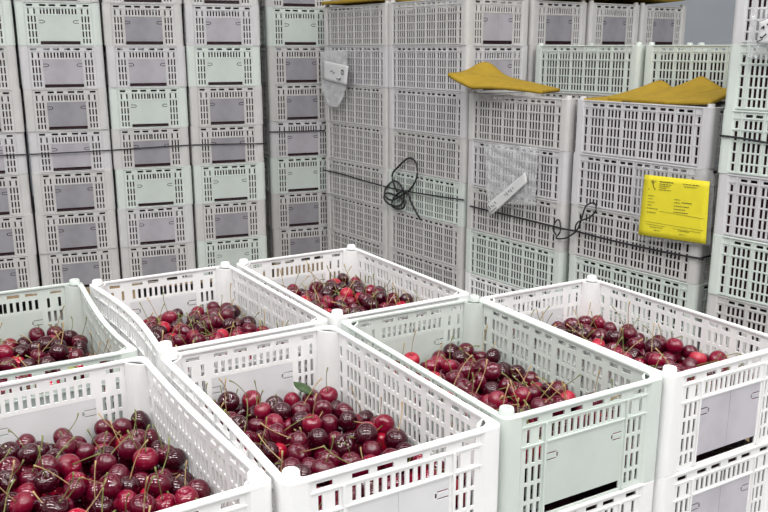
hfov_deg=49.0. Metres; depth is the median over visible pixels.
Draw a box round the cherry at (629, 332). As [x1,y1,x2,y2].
[621,301,637,340]
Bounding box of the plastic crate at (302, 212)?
[265,190,326,228]
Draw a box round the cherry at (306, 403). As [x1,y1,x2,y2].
[293,401,311,413]
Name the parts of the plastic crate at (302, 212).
panel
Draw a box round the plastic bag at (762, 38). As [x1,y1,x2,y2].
[746,19,767,57]
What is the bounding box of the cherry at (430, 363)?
[423,359,438,370]
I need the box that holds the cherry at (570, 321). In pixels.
[564,317,579,328]
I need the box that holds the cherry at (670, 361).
[665,358,674,364]
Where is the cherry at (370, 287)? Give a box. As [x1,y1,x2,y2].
[355,274,374,293]
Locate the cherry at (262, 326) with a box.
[255,325,269,331]
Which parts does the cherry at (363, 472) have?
stem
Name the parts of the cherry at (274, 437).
stem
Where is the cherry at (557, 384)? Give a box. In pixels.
[550,374,580,395]
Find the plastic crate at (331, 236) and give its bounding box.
[327,228,387,280]
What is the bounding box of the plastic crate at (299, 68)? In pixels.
[260,46,333,83]
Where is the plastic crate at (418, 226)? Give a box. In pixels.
[388,208,466,268]
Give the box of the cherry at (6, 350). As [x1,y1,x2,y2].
[0,344,13,359]
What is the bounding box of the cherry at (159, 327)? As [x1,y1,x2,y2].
[150,303,167,333]
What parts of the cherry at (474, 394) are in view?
stem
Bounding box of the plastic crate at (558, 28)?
[488,0,586,45]
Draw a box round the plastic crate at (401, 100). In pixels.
[389,88,521,137]
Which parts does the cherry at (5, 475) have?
stem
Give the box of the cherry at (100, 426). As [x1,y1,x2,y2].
[94,419,110,434]
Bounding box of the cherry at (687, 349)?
[681,345,697,357]
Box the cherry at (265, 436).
[259,429,268,443]
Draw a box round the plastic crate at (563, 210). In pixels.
[467,185,589,252]
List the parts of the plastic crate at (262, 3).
panel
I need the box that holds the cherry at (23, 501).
[0,487,33,511]
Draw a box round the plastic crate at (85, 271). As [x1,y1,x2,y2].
[39,248,120,291]
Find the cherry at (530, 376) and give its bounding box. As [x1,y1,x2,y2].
[521,371,538,386]
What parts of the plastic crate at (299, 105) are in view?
panel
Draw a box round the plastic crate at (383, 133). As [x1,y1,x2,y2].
[326,121,413,168]
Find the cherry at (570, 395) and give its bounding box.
[535,376,575,399]
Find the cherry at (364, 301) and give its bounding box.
[362,297,371,310]
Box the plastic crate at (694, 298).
[568,254,708,340]
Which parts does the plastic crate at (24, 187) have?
panel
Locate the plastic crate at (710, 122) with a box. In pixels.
[575,96,765,168]
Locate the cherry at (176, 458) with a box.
[163,448,185,468]
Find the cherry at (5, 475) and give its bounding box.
[0,459,23,492]
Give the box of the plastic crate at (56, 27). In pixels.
[14,1,102,45]
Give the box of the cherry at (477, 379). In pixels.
[471,372,486,389]
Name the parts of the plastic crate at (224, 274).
panel, panel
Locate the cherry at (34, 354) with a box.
[30,332,61,360]
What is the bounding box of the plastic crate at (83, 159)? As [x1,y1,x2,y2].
[28,129,112,172]
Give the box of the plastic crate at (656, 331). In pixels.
[567,305,699,358]
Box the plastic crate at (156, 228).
[115,202,193,247]
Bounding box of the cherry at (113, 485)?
[81,473,121,498]
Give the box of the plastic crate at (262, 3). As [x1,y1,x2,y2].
[258,0,331,11]
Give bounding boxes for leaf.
[293,382,312,394]
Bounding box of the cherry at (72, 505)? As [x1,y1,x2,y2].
[59,477,80,508]
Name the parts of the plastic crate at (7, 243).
panel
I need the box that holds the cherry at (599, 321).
[592,315,605,328]
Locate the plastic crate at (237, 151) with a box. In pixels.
[188,124,263,165]
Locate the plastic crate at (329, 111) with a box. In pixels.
[325,84,419,127]
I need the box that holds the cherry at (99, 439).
[93,432,115,446]
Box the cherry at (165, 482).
[144,437,171,496]
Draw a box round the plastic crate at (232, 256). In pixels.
[194,236,266,275]
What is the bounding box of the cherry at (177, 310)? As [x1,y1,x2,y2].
[172,308,182,316]
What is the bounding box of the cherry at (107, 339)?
[92,339,108,363]
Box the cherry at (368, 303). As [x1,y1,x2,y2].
[365,299,379,310]
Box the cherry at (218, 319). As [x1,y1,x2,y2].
[212,315,222,327]
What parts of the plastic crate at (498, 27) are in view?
panel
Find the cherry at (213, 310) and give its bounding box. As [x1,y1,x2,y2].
[206,308,220,315]
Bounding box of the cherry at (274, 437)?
[267,416,311,442]
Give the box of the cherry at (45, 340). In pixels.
[38,336,53,351]
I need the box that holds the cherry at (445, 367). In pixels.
[441,335,456,372]
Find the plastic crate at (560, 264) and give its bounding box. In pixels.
[465,229,569,300]
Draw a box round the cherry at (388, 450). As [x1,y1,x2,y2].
[381,448,397,468]
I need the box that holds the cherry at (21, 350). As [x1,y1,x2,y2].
[13,346,28,358]
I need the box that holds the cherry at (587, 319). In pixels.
[577,315,592,326]
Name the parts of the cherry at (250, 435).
stem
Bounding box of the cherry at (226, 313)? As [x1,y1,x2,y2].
[220,299,233,319]
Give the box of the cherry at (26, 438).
[16,433,35,447]
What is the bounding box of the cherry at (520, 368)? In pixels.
[509,365,524,381]
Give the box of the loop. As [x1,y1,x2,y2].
[552,202,596,239]
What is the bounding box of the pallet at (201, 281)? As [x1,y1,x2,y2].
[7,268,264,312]
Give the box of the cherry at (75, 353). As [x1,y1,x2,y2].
[68,348,83,359]
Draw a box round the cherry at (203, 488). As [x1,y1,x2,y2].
[175,479,210,505]
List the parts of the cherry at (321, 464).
stem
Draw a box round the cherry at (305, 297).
[301,296,311,305]
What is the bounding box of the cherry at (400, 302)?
[392,282,405,304]
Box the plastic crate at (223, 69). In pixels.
[185,46,260,86]
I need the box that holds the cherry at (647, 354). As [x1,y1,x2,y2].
[644,323,658,363]
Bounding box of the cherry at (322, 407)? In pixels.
[312,400,332,418]
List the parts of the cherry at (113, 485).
stem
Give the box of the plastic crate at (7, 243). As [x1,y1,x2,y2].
[0,195,36,256]
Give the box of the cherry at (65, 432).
[53,413,78,443]
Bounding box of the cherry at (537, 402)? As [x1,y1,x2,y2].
[530,385,563,409]
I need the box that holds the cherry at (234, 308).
[225,283,240,317]
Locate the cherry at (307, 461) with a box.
[275,457,315,469]
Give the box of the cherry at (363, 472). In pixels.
[323,445,367,477]
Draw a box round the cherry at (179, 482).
[169,476,188,494]
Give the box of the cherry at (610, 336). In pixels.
[605,331,622,343]
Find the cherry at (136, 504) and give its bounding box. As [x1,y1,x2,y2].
[129,475,156,511]
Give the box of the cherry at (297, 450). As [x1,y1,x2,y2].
[286,443,324,461]
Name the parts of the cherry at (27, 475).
stem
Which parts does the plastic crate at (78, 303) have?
panel, panel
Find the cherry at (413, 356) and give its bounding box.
[404,330,419,363]
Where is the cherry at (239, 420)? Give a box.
[231,414,250,429]
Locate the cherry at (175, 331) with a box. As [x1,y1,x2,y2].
[171,323,182,333]
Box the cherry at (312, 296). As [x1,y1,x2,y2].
[309,285,322,302]
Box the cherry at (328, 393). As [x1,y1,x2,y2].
[319,367,337,402]
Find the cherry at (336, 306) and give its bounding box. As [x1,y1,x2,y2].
[333,280,354,308]
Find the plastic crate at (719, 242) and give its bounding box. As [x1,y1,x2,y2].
[708,233,767,306]
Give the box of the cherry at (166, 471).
[157,468,172,477]
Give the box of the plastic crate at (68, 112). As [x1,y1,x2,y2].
[23,88,108,131]
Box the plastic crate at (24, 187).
[0,163,31,215]
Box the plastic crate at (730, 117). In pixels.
[718,109,767,177]
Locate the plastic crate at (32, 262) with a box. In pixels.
[0,240,39,295]
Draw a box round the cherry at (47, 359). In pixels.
[37,356,55,372]
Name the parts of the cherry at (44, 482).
stem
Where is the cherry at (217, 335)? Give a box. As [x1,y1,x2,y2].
[196,320,224,340]
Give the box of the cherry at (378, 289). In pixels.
[371,288,393,296]
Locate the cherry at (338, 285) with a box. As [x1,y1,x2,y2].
[334,278,346,293]
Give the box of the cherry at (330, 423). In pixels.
[321,414,338,433]
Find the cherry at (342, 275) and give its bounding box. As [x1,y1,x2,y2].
[337,273,348,283]
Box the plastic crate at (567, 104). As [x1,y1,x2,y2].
[468,90,626,151]
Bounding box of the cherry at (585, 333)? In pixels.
[574,309,589,338]
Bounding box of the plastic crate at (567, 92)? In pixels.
[541,92,614,97]
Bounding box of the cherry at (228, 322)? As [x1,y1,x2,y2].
[218,312,236,332]
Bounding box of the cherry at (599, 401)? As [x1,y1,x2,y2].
[584,370,602,411]
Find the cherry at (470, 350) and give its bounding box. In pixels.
[458,343,473,356]
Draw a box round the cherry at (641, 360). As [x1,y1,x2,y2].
[633,358,646,364]
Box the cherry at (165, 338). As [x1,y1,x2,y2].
[159,316,181,346]
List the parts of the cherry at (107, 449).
stem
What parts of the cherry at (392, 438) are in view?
stem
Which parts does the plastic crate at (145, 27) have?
panel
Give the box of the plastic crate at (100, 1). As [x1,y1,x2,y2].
[99,0,181,7]
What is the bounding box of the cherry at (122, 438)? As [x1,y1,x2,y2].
[98,413,126,443]
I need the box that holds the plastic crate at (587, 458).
[342,294,662,511]
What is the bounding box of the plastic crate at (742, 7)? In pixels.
[732,0,767,43]
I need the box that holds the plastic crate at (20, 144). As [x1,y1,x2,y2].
[0,125,28,174]
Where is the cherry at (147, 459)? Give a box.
[132,424,158,470]
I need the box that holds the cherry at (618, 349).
[611,347,624,352]
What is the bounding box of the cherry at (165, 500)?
[154,467,174,510]
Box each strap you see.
[0,142,266,155]
[269,130,324,132]
[324,170,463,200]
[470,205,710,259]
[719,135,767,143]
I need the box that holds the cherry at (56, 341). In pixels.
[51,339,66,346]
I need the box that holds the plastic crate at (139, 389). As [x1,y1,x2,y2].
[0,356,271,511]
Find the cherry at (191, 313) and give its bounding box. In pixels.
[177,310,201,319]
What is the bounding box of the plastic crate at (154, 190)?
[112,165,192,208]
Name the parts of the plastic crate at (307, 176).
panel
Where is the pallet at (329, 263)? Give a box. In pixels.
[329,263,422,301]
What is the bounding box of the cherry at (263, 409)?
[253,380,271,418]
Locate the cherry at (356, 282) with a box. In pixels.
[344,264,361,288]
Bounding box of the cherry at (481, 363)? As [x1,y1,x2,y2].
[475,359,489,372]
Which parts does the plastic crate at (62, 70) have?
panel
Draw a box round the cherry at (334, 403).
[331,400,341,414]
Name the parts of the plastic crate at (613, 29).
panel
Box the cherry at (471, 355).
[442,355,472,394]
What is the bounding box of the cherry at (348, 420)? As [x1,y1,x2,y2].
[339,410,373,430]
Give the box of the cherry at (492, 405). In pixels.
[486,403,519,410]
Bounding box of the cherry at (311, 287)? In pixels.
[309,281,327,291]
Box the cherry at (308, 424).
[302,393,321,432]
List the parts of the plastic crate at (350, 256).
panel, panel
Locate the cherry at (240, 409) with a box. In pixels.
[233,389,246,416]
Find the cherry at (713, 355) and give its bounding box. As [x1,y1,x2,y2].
[709,350,740,363]
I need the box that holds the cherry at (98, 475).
[90,431,107,479]
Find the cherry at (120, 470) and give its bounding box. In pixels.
[108,464,129,477]
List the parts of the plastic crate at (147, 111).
panel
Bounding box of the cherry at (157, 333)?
[149,317,161,341]
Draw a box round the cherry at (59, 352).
[49,322,69,360]
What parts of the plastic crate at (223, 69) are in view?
panel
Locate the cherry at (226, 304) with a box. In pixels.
[220,302,230,310]
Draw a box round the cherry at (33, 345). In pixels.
[20,335,44,354]
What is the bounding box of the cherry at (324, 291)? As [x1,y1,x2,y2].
[320,288,333,295]
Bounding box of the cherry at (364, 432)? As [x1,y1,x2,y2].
[353,423,377,445]
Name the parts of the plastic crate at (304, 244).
panel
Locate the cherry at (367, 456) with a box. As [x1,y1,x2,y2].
[363,454,381,470]
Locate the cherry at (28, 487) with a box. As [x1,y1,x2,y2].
[15,482,41,500]
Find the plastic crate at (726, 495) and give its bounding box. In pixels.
[651,432,767,511]
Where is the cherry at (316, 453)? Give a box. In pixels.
[313,447,328,458]
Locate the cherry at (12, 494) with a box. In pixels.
[0,491,17,511]
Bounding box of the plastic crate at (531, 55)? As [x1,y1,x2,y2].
[456,45,582,82]
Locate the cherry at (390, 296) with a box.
[385,292,399,303]
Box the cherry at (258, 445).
[255,417,266,448]
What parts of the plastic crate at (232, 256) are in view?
panel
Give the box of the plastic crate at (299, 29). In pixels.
[259,7,332,45]
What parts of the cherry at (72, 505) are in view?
stem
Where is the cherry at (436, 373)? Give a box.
[430,343,442,377]
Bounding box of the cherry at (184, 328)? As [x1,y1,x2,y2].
[177,305,201,336]
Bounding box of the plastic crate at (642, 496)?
[556,476,653,511]
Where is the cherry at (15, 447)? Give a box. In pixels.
[0,441,20,459]
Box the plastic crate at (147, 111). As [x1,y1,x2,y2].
[106,85,187,128]
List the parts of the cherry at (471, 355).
stem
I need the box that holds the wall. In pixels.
[2,0,758,195]
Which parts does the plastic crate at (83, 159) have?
panel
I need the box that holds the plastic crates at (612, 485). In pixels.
[524,439,764,511]
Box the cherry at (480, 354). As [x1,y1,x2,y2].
[473,325,486,359]
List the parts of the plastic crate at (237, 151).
panel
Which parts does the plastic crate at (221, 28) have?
panel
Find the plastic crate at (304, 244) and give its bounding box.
[266,224,334,263]
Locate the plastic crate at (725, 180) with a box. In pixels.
[714,173,767,242]
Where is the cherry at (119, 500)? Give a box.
[113,489,136,511]
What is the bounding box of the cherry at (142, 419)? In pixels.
[130,410,150,429]
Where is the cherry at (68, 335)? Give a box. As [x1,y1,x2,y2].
[61,316,77,344]
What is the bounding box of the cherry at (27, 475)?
[18,435,43,485]
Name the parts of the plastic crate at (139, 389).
panel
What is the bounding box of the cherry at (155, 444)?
[149,440,165,449]
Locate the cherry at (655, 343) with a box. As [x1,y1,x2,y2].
[643,338,662,353]
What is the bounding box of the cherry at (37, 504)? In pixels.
[31,494,52,511]
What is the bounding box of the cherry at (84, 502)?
[82,495,88,507]
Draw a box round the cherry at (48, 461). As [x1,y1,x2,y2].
[36,436,75,473]
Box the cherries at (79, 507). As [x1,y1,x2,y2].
[0,261,767,511]
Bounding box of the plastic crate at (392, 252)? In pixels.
[388,247,478,302]
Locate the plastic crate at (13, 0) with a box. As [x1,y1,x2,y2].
[13,0,98,6]
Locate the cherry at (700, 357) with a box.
[689,352,706,366]
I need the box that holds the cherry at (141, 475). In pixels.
[133,471,176,493]
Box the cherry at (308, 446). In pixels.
[299,427,311,456]
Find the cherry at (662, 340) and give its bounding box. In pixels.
[643,325,666,352]
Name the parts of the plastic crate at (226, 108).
panel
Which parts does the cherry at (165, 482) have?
stem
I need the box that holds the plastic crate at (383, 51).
[325,46,439,87]
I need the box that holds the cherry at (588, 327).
[582,314,600,336]
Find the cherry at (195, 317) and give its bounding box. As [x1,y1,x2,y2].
[187,315,199,326]
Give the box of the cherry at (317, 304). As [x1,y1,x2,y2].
[310,282,324,310]
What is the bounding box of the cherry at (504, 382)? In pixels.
[498,377,512,394]
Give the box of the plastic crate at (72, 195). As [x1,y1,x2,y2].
[31,168,115,213]
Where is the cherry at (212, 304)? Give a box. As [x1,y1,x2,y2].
[206,301,219,309]
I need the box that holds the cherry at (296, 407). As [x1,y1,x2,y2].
[291,378,321,415]
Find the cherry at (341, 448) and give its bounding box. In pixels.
[333,434,354,456]
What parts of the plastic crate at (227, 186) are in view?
panel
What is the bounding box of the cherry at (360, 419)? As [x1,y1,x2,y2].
[353,413,362,429]
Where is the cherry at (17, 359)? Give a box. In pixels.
[11,356,23,366]
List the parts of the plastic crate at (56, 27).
panel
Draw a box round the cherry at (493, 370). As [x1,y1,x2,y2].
[483,362,500,380]
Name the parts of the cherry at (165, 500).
stem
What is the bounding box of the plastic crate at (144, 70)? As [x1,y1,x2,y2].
[103,45,186,87]
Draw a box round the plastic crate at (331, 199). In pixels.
[327,193,387,245]
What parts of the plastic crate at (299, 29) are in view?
panel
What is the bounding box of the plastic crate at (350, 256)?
[236,244,468,401]
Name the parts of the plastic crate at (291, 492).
panel, panel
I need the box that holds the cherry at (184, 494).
[174,486,198,505]
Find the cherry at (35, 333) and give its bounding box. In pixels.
[28,324,44,341]
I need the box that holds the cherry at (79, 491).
[33,465,86,500]
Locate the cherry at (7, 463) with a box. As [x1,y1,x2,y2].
[0,456,22,476]
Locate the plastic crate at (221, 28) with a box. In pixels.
[181,4,260,45]
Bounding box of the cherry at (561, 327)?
[556,325,567,331]
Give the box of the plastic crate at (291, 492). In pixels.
[161,325,499,511]
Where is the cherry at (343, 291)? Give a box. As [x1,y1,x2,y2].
[333,287,353,296]
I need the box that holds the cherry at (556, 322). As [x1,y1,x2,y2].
[551,321,563,326]
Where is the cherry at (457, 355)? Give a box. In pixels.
[451,350,468,363]
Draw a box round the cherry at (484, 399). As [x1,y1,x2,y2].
[480,394,488,403]
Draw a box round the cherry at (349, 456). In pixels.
[340,442,360,465]
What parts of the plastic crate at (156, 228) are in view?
panel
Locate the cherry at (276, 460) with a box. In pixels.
[244,446,284,468]
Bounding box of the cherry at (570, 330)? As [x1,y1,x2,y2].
[568,323,584,334]
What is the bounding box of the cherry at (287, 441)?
[283,432,292,447]
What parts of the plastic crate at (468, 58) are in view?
panel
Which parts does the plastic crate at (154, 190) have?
panel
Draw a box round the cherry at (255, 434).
[252,431,261,444]
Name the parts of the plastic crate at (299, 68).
panel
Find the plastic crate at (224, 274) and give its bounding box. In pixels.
[89,261,326,405]
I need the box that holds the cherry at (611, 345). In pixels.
[606,327,621,348]
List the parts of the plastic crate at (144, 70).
panel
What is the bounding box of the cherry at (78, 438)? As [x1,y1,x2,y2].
[74,436,86,442]
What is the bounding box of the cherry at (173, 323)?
[170,320,183,332]
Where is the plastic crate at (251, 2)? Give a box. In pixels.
[181,0,257,8]
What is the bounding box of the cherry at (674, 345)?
[665,338,683,353]
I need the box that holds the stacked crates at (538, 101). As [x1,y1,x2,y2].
[472,99,750,351]
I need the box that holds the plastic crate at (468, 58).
[389,45,527,91]
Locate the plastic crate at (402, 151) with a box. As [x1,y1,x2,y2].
[389,129,482,182]
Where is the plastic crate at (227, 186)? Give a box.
[190,162,265,203]
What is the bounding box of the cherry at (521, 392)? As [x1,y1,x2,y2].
[501,372,531,405]
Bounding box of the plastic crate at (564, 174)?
[468,139,610,202]
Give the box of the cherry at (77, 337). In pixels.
[71,317,87,344]
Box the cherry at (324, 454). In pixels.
[317,449,339,467]
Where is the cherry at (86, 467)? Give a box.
[82,460,92,475]
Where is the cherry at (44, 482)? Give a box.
[33,446,59,493]
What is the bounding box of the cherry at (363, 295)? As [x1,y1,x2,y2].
[358,276,369,303]
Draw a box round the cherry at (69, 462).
[58,453,99,477]
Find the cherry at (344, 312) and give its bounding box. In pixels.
[337,292,349,314]
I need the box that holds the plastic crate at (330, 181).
[326,156,387,207]
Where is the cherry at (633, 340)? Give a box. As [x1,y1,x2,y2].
[627,337,643,349]
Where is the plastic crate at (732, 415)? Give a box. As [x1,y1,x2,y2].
[480,275,767,477]
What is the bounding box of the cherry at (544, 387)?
[530,382,552,397]
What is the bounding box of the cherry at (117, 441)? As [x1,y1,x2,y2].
[114,438,119,449]
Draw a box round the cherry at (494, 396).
[488,390,516,407]
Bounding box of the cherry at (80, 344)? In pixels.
[58,340,87,354]
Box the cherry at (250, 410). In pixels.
[246,390,263,420]
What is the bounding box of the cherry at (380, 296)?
[373,274,386,304]
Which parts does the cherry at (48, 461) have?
stem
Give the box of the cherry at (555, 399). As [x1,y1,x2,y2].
[531,381,564,415]
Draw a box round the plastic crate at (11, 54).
[0,45,21,88]
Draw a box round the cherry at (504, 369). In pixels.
[497,363,509,379]
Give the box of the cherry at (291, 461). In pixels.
[258,434,300,472]
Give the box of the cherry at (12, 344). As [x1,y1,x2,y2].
[1,338,15,348]
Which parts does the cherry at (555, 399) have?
stem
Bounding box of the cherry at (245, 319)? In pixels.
[241,316,255,325]
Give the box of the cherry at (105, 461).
[94,435,129,473]
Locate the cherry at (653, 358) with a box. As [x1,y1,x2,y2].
[648,353,665,366]
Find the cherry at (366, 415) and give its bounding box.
[351,387,373,421]
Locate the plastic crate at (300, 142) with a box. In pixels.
[263,119,325,157]
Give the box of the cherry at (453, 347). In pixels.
[443,343,479,358]
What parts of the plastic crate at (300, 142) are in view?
panel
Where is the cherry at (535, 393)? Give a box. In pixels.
[516,368,541,402]
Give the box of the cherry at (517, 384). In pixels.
[506,379,522,396]
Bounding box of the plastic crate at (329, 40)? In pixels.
[324,0,443,45]
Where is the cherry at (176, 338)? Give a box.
[172,313,187,346]
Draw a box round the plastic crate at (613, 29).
[585,0,639,44]
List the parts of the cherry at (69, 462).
stem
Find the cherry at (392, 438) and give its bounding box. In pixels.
[384,402,408,447]
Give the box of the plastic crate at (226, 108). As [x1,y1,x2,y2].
[186,85,262,126]
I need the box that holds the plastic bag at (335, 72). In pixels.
[320,50,347,106]
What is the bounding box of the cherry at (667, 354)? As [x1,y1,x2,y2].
[661,351,676,362]
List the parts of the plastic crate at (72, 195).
panel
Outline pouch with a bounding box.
[483,143,538,215]
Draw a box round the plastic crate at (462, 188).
[388,169,467,226]
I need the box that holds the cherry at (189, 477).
[175,471,194,481]
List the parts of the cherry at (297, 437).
stem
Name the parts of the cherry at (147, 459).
stem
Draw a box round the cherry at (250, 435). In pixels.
[237,398,254,442]
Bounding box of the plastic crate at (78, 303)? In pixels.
[0,278,137,435]
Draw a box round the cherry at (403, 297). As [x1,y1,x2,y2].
[400,293,412,302]
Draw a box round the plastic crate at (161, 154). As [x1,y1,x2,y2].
[109,125,189,168]
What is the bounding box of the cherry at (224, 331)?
[201,329,228,337]
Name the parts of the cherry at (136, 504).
stem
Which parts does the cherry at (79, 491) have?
stem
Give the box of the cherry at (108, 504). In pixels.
[90,472,114,511]
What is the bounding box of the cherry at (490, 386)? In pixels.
[483,381,526,394]
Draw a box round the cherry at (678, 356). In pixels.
[671,331,682,361]
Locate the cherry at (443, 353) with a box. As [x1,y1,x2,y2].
[431,350,446,358]
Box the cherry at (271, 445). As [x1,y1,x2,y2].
[260,441,278,461]
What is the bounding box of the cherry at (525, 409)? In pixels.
[509,380,529,422]
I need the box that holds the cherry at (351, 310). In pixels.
[346,307,362,313]
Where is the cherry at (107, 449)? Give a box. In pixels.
[87,429,117,462]
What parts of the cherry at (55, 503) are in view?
stem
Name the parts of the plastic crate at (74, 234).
panel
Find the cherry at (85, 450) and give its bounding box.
[75,443,95,463]
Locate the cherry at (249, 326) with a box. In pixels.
[242,312,259,332]
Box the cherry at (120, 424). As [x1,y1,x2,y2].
[111,418,132,437]
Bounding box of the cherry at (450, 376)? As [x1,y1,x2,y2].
[441,354,463,384]
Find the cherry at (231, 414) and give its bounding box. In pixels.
[220,378,237,430]
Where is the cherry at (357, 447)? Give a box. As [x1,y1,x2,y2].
[354,443,362,457]
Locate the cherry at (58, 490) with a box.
[46,487,62,494]
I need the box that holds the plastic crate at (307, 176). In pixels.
[264,155,333,193]
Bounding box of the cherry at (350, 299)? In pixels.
[347,292,376,304]
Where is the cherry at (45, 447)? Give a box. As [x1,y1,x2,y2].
[33,441,49,464]
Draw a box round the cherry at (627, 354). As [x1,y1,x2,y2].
[619,328,632,358]
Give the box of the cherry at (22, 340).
[1,337,30,345]
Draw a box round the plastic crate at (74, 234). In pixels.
[35,209,117,253]
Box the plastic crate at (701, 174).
[571,152,743,225]
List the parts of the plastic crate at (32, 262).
panel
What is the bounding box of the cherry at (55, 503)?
[41,472,74,511]
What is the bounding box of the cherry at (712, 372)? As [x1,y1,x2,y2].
[703,354,720,375]
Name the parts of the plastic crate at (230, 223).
panel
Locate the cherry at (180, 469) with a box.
[165,467,183,475]
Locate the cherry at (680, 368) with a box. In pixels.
[671,363,714,371]
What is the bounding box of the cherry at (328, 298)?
[321,284,344,308]
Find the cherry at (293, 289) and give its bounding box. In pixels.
[289,274,300,295]
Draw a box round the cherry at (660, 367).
[653,364,662,370]
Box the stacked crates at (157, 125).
[0,0,258,286]
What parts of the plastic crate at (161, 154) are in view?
panel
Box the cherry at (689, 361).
[682,357,717,367]
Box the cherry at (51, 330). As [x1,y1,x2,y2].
[47,305,64,338]
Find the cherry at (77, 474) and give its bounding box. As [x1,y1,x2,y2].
[63,471,88,486]
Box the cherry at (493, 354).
[485,348,500,362]
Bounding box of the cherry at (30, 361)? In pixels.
[19,358,37,366]
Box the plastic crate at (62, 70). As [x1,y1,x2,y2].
[18,45,105,88]
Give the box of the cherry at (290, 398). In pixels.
[283,392,300,406]
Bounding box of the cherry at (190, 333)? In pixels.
[187,329,207,341]
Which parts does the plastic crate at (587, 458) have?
panel, panel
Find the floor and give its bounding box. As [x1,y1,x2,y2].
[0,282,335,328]
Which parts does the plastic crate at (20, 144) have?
panel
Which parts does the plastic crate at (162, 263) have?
panel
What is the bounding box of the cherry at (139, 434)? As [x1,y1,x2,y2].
[125,418,148,447]
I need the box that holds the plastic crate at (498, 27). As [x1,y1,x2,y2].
[388,0,528,45]
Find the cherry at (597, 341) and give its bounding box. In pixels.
[566,324,605,345]
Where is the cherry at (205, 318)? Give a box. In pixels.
[188,316,215,330]
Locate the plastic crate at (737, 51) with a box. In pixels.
[725,44,767,111]
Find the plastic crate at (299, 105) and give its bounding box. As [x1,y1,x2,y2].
[261,83,324,121]
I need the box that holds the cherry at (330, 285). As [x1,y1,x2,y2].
[308,270,334,292]
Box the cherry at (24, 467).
[22,464,33,470]
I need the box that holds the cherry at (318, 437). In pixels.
[293,428,328,448]
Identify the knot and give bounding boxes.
[383,157,420,219]
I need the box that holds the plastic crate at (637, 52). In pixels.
[535,42,692,93]
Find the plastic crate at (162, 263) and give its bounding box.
[117,239,195,283]
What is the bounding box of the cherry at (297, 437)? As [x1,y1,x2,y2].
[260,422,307,446]
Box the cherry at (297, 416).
[290,411,307,429]
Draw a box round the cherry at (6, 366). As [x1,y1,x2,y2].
[0,357,17,370]
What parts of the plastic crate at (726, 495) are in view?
panel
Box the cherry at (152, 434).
[145,428,158,445]
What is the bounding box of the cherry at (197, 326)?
[191,321,207,334]
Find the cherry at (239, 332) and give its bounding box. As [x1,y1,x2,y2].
[230,330,243,336]
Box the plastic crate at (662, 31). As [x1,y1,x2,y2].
[601,3,686,44]
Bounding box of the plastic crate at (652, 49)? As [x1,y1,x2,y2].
[643,42,766,99]
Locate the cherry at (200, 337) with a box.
[186,312,205,343]
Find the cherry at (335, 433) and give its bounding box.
[327,431,341,449]
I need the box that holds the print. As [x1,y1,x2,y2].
[646,181,701,234]
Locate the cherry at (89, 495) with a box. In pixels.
[85,480,99,503]
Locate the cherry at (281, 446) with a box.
[263,438,286,457]
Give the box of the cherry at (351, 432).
[344,430,358,443]
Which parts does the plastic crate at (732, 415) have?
panel, panel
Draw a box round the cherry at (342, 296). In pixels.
[334,284,347,302]
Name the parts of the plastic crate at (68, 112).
panel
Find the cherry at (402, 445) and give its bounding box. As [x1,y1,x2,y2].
[395,442,412,461]
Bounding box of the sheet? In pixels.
[638,175,709,243]
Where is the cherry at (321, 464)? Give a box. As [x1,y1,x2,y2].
[311,435,335,473]
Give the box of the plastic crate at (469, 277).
[465,272,562,320]
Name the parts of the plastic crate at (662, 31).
panel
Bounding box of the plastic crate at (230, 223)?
[192,199,265,240]
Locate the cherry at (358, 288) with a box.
[352,285,365,296]
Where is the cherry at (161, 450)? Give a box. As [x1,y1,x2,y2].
[152,424,174,466]
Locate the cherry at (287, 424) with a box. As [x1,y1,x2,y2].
[283,418,293,432]
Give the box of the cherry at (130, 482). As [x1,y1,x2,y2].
[120,439,148,493]
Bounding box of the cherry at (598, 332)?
[591,328,606,339]
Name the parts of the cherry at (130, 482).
stem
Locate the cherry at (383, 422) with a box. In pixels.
[374,414,394,432]
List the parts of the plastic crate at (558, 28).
panel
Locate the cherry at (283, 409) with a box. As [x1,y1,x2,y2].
[271,402,290,419]
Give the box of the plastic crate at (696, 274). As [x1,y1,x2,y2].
[569,204,713,284]
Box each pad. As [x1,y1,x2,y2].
[321,0,439,6]
[448,62,559,93]
[539,0,608,4]
[583,80,670,101]
[594,0,683,6]
[608,76,721,103]
[632,87,726,104]
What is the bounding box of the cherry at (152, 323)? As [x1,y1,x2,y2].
[139,302,158,328]
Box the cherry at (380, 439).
[376,432,386,450]
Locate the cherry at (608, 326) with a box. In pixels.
[603,322,616,331]
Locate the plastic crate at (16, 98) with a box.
[0,85,25,132]
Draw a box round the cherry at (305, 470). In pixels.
[294,464,311,476]
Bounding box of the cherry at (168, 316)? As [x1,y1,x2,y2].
[161,292,176,323]
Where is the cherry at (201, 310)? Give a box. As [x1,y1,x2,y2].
[191,306,203,314]
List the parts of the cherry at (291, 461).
stem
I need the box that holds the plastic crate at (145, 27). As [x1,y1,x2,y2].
[99,2,183,45]
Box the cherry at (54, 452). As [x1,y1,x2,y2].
[44,446,67,459]
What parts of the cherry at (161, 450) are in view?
stem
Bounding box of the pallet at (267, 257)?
[267,257,324,283]
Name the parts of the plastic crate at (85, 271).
panel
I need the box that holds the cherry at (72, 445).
[46,436,76,453]
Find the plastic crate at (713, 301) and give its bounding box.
[706,293,767,362]
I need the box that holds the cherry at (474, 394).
[462,359,487,400]
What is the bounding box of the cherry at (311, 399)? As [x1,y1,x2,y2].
[302,390,322,408]
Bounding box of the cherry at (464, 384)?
[454,368,480,391]
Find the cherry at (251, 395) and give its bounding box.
[229,380,260,408]
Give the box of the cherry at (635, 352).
[626,348,643,358]
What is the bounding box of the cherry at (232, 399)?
[217,378,239,410]
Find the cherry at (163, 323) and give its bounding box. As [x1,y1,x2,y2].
[147,297,170,333]

